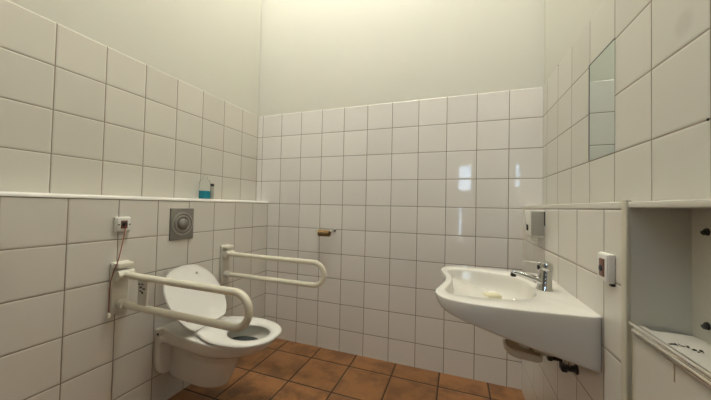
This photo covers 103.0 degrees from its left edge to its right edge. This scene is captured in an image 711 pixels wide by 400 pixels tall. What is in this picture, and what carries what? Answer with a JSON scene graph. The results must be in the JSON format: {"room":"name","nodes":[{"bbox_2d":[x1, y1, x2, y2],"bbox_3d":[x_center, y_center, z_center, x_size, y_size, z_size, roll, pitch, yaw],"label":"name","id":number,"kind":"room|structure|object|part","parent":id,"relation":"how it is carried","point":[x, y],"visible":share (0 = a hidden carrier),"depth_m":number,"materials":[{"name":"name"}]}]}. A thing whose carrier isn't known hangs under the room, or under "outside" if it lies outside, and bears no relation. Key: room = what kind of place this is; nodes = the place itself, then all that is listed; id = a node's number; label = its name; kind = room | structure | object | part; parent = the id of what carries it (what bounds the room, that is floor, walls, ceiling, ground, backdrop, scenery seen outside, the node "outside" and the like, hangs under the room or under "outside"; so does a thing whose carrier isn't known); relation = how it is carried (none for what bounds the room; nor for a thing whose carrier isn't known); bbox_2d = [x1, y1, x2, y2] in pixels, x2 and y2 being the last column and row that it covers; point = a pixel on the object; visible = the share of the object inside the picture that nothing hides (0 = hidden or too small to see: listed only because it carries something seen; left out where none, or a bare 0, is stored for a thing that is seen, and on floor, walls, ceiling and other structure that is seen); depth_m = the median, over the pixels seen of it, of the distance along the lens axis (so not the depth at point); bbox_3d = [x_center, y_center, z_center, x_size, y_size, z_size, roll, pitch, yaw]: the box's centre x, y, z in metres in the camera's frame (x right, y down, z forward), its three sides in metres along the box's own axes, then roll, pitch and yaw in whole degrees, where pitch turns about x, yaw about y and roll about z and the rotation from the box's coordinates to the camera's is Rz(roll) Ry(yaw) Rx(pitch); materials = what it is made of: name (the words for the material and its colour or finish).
{"room":"public restroom","nodes":[
{"label":"public restroom","id":0,"kind":"room"},
{"bbox_2d":[0,0,261,200],"bbox_3d":[-1.423,-1.110,1.328,0.150,4.650,2.780,1,-1,20],"label":"wall","id":1,"kind":"structure","parent":0,"point":[145,98],"depth_m":1.58,"materials":[{"name":"white tile"}]},
{"bbox_2d":[0,196,267,399],"bbox_3d":[-1.328,0.578,1.244,0.128,1.177,2.780,1,-1,20],"label":"wall","id":2,"kind":"structure","parent":0,"point":[58,341],"depth_m":1.33,"materials":[{"name":"white tile"}]},
{"bbox_2d":[106,217,130,318],"bbox_3d":[-1.178,0.328,1.409,0.050,0.486,0.100,1,-1,-7],"label":"switch","id":3,"kind":"object","parent":2,"relation":"attached to","point":[121,224],"visible":1,"depth_m":1.40,"materials":[{"name":"white plastic"}]},
{"bbox_3d":[-1.160,0.332,1.388,0.032,0.422,0.061,1,-1,20],"label":"cord","id":4,"kind":"part","parent":3,"relation":"part of","materials":[{"name":"red plastic"}]},
{"bbox_3d":[-1.169,0.122,1.427,0.008,0.066,0.061,1,-1,20],"label":"plate","id":5,"kind":"part","parent":3,"relation":"part of","materials":[{"name":"white plastic"}]},
{"bbox_2d":[0,191,267,202],"bbox_3d":[-1.314,-0.020,1.256,0.131,0.018,2.780,1,-1,20],"label":"trim","id":6,"kind":"structure","parent":2,"relation":"on","point":[2,193],"depth_m":1.37,"materials":[{"name":"white tile"}]},
{"bbox_2d":[199,175,210,198],"bbox_3d":[-1.050,-0.090,1.971,0.046,0.164,0.068,1,-1,20],"label":"soap bottle","id":7,"kind":"object","parent":6,"relation":"on","point":[204,184],"visible":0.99,"depth_m":1.95,"materials":[{"name":"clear plastic"}]},
{"bbox_2d":[210,184,214,198],"bbox_3d":[-1.024,-0.061,2.021,0.029,0.111,0.029,1,-1,20],"label":"flask","id":8,"kind":"object","parent":6,"relation":"on","point":[212,185],"visible":0.72,"depth_m":2.01,"materials":[{"name":"grey plastic"}]},
{"bbox_2d":[109,260,252,331],"bbox_3d":[-0.805,0.443,1.283,0.826,0.261,0.080,1,-1,20],"label":"grab bar","id":9,"kind":"object","parent":2,"relation":"attached to","point":[119,290],"visible":1,"depth_m":1.31,"materials":[{"name":"beige"}]},
{"bbox_3d":[-1.185,0.438,1.419,0.020,0.261,0.080,1,-1,20],"label":"wall plate","id":10,"kind":"part","parent":9,"relation":"part of","materials":[{"name":"beige plastic"}]},
{"bbox_2d":[115,299,129,309],"bbox_3d":[-1.158,0.518,1.407,0.044,0.047,0.047,1,-1,20],"label":"socket","id":11,"kind":"object","parent":9,"relation":"attached to","point":[119,303],"depth_m":1.39,"materials":[{"name":"beige plastic"}]},
{"bbox_2d":[169,208,193,240],"bbox_3d":[-1.059,0.147,1.740,0.032,0.191,0.156,1,-1,20],"label":"flush plate","id":12,"kind":"object","parent":2,"relation":"attached to","point":[181,219],"visible":1,"depth_m":1.73,"materials":[{"name":"grey metal"}]},
{"bbox_2d":[154,264,281,387],"bbox_3d":[-0.758,0.714,1.592,0.710,0.644,0.378,1,-1,20],"label":"toilet","id":13,"kind":"object","parent":2,"relation":"attached to","point":[198,355],"visible":0.92,"depth_m":1.57,"materials":[{"name":"white ceramic"}]},
{"bbox_3d":[-0.924,0.548,1.642,0.222,0.317,0.352,1,-1,20],"label":"lid","id":14,"kind":"part","parent":13,"relation":"part of","materials":[{"name":"white plastic"}]},
{"bbox_3d":[-0.766,0.884,1.607,0.690,0.304,0.340,1,-1,20],"label":"bowl","id":15,"kind":"part","parent":13,"relation":"part of","materials":[{"name":"white ceramic"}]},
{"bbox_2d":[219,244,325,287],"bbox_3d":[-0.574,0.462,1.927,0.826,0.261,0.080,1,-1,20],"label":"grab bar","id":16,"kind":"object","parent":2,"relation":"attached to","point":[226,253],"visible":1,"depth_m":1.94,"materials":[{"name":"beige"}]},
{"bbox_3d":[-0.953,0.457,2.064,0.020,0.261,0.080,1,-1,20],"label":"wall plate","id":17,"kind":"part","parent":16,"relation":"part of","materials":[{"name":"beige plastic"}]},
{"bbox_2d":[223,271,231,277],"bbox_3d":[-0.926,0.537,2.052,0.044,0.047,0.047,1,-1,20],"label":"socket","id":18,"kind":"object","parent":16,"relation":"attached to","point":[226,274],"depth_m":2.03,"materials":[{"name":"beige plastic"}]},
{"bbox_2d":[167,338,524,399],"bbox_3d":[-0.347,1.230,0.871,2.644,0.100,3.180,1,-1,20],"label":"floor","id":19,"kind":"structure","parent":0,"point":[285,369],"depth_m":1.88,"materials":[{"name":"tile"}]},
{"bbox_2d":[256,0,544,389],"bbox_3d":[0.199,-1.053,2.300,2.544,4.650,0.150,1,-1,20],"label":"wall","id":20,"kind":"structure","parent":0,"point":[409,130],"depth_m":2.15,"materials":[{"name":"white tile"}]},
{"bbox_2d":[521,208,620,399],"bbox_3d":[0.939,0.627,1.268,0.109,1.177,1.197,1,-1,20],"label":"wall","id":21,"kind":"structure","parent":0,"point":[574,237],"depth_m":0.98,"materials":[{"name":"white tile"}]},
{"bbox_2d":[435,266,601,373],"bbox_3d":[0.598,0.434,1.188,0.480,0.167,0.643,1,-1,20],"label":"washbasin","id":22,"kind":"object","parent":21,"relation":"attached to","point":[556,323],"visible":0.98,"depth_m":0.91,"materials":[{"name":"white ceramic"}]},
{"bbox_2d":[482,292,501,298],"bbox_3d":[0.624,0.440,1.295,0.076,0.026,0.052,2,-1,-15],"label":"soap bar","id":23,"kind":"object","parent":22,"relation":"in","point":[494,295],"visible":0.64,"depth_m":1.28,"materials":[{"name":"beige"}]},
{"bbox_2d":[510,260,553,291],"bbox_3d":[0.700,0.296,1.126,0.148,0.113,0.058,1,-1,20],"label":"tap","id":24,"kind":"object","parent":22,"relation":"on","point":[543,281],"visible":1,"depth_m":1.10,"materials":[{"name":"silver metal"}]},
{"bbox_3d":[0.692,0.313,1.129,0.119,0.059,0.044,1,-1,20],"label":"spout","id":25,"kind":"part","parent":24,"relation":"part of","materials":[{"name":"silver metal"}]},
{"bbox_3d":[0.711,0.248,1.124,0.075,0.017,0.022,1,-1,20],"label":"lever","id":26,"kind":"part","parent":24,"relation":"part of","materials":[{"name":"silver metal"}]},
{"bbox_2d":[503,339,553,362],"bbox_3d":[0.717,0.594,1.135,0.220,0.091,0.098,1,-1,20],"label":"trap","id":27,"kind":"object","parent":21,"relation":"attached to","point":[517,350],"visible":0.73,"depth_m":1.12,"materials":[{"name":"beige plastic"}]},
{"bbox_2d":[525,210,544,241],"bbox_3d":[0.920,0.132,1.457,0.067,0.158,0.126,1,-1,20],"label":"soap dispenser","id":28,"kind":"object","parent":21,"relation":"attached to","point":[534,219],"visible":1,"depth_m":1.40,"materials":[{"name":"white plastic"}]},
{"bbox_3d":[0.917,0.200,1.457,0.030,0.023,0.070,1,-1,20],"label":"push lever","id":29,"kind":"part","parent":28,"relation":"part of","materials":[{"name":"white plastic"}]},
{"bbox_2d":[546,356,561,361],"bbox_3d":[0.818,0.596,1.168,0.050,0.141,0.034,1,-1,20],"label":"angle valve","id":30,"kind":"object","parent":21,"relation":"attached to","point":[549,358],"visible":0.29,"depth_m":1.16,"materials":[{"name":"black metal"}]},
{"bbox_3d":[0.802,0.649,1.172,0.018,0.022,0.034,1,-1,20],"label":"handle","id":31,"kind":"part","parent":30,"relation":"part of","materials":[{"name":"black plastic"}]},
{"bbox_2d":[559,362,578,374],"bbox_3d":[0.764,0.569,1.017,0.050,0.099,0.042,1,-1,20],"label":"angle valve","id":32,"kind":"object","parent":21,"relation":"attached to","point":[564,367],"visible":0.68,"depth_m":1.00,"materials":[{"name":"black metal"}]},
{"bbox_3d":[0.747,0.601,1.018,0.018,0.022,0.034,1,-1,20],"label":"handle","id":33,"kind":"part","parent":32,"relation":"part of","materials":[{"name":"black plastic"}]},
{"bbox_2d":[523,201,658,208],"bbox_3d":[0.948,0.030,1.273,0.110,0.018,1.215,1,-1,20],"label":"trim","id":34,"kind":"structure","parent":21,"relation":"on","point":[601,204],"depth_m":0.97,"materials":[{"name":"grey tile"}]},
{"bbox_2d":[597,252,615,286],"bbox_3d":[0.705,0.194,0.801,0.026,0.087,0.062,1,-1,20],"label":"wall switch","id":35,"kind":"object","parent":21,"relation":"attached to","point":[605,261],"visible":1,"depth_m":0.78,"materials":[{"name":"white plastic"}]},
{"bbox_3d":[0.702,0.190,0.803,0.006,0.074,0.056,1,-1,20],"label":"frame","id":36,"kind":"part","parent":35,"relation":"part of","materials":[{"name":"white plastic"}]},
{"bbox_2d":[621,199,630,399],"bbox_3d":[0.682,0.598,0.713,0.011,1.200,0.025,1,-1,20],"label":"trim","id":37,"kind":"structure","parent":21,"relation":"attached to","point":[625,210],"depth_m":0.71,"materials":[{"name":"beige"}]},
{"bbox_2d":[542,0,710,344],"bbox_3d":[0.828,-1.079,0.518,0.154,4.650,2.780,1,-1,20],"label":"wall","id":38,"kind":"structure","parent":0,"point":[663,47],"depth_m":0.86,"materials":[{"name":"white tile"}]},
{"bbox_2d":[588,38,614,160],"bbox_3d":[0.946,-0.368,1.092,0.001,0.406,0.210,1,-1,20],"label":"mirror","id":39,"kind":"object","parent":38,"relation":"attached to","point":[601,110],"visible":1,"depth_m":1.08,"materials":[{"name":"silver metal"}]},
{"bbox_2d":[628,198,710,208],"bbox_3d":[0.478,-0.009,-0.034,0.110,0.016,1.565,1,-1,20],"label":"trim","id":40,"kind":"structure","parent":38,"relation":"attached to","point":[685,203],"depth_m":0.57,"materials":[{"name":"grey tile"}]},
{"bbox_2d":[673,363,674,381],"bbox_3d":[0.629,0.337,0.557,0.002,0.043,0.002,1,-1,20],"label":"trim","id":41,"kind":"structure","parent":38,"relation":"attached to","point":[673,363],"depth_m":0.56,"materials":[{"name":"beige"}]},
{"bbox_2d":[700,228,709,235],"bbox_3d":[0.760,0.070,0.617,0.011,0.017,0.017,1,-1,20],"label":"pipe stub","id":42,"kind":"object","parent":38,"relation":"attached to","point":[706,231],"visible":1,"depth_m":0.61,"materials":[{"name":"black plastic"}]},
{"bbox_2d":[700,322,710,329],"bbox_3d":[0.756,0.272,0.613,0.011,0.017,0.017,1,-1,20],"label":"pipe stub","id":43,"kind":"object","parent":38,"relation":"attached to","point":[705,325],"visible":1,"depth_m":0.61,"materials":[{"name":"black plastic"}]},
{"bbox_2d":[631,208,692,399],"bbox_3d":[0.730,0.610,0.682,0.105,1.178,0.048,1,-1,20],"label":"wall","id":44,"kind":"structure","parent":0,"point":[661,239],"depth_m":0.68,"materials":[{"name":"white paint"}]},
{"bbox_2d":[632,326,648,399],"bbox_3d":[0.686,0.753,0.678,0.024,0.888,0.028,1,-1,20],"label":"trim","id":45,"kind":"structure","parent":44,"relation":"attached to","point":[645,328],"depth_m":0.70,"materials":[{"name":"beige plastic"}]},
{"bbox_2d":[628,321,710,389],"bbox_3d":[0.422,0.290,-0.008,0.010,0.029,1.493,1,-1,20],"label":"trim","id":46,"kind":"structure","parent":44,"relation":"attached to","point":[683,362],"depth_m":0.55,"materials":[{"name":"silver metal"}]},
{"bbox_2d":[635,330,710,399],"bbox_3d":[0.455,0.732,-0.066,0.105,0.888,1.531,1,-1,20],"label":"wall panel","id":47,"kind":"object","parent":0,"point":[653,371],"visible":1,"depth_m":0.60,"materials":[{"name":"white tile"}]},
{"bbox_2d":[668,343,703,352],"bbox_3d":[0.688,0.306,0.588,0.022,0.003,0.049,2,-2,-34],"label":"debris","id":48,"kind":"object","parent":47,"relation":"on","point":[668,343],"visible":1,"depth_m":0.59,"materials":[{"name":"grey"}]},
{"bbox_3d":[-0.246,0.247,2.305,0.164,0.026,0.070,1,-1,20],"label":"toilet roll holder","id":49,"kind":"object","parent":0,"visible":0},
{"bbox_2d":[317,230,330,236],"bbox_3d":[-0.252,0.266,2.278,0.095,0.052,0.052,1,-1,20],"label":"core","id":50,"kind":"object","parent":49,"relation":"hanging from","point":[327,233],"visible":0.99,"depth_m":2.26,"materials":[{"name":"brown cardboard"}]}
]}

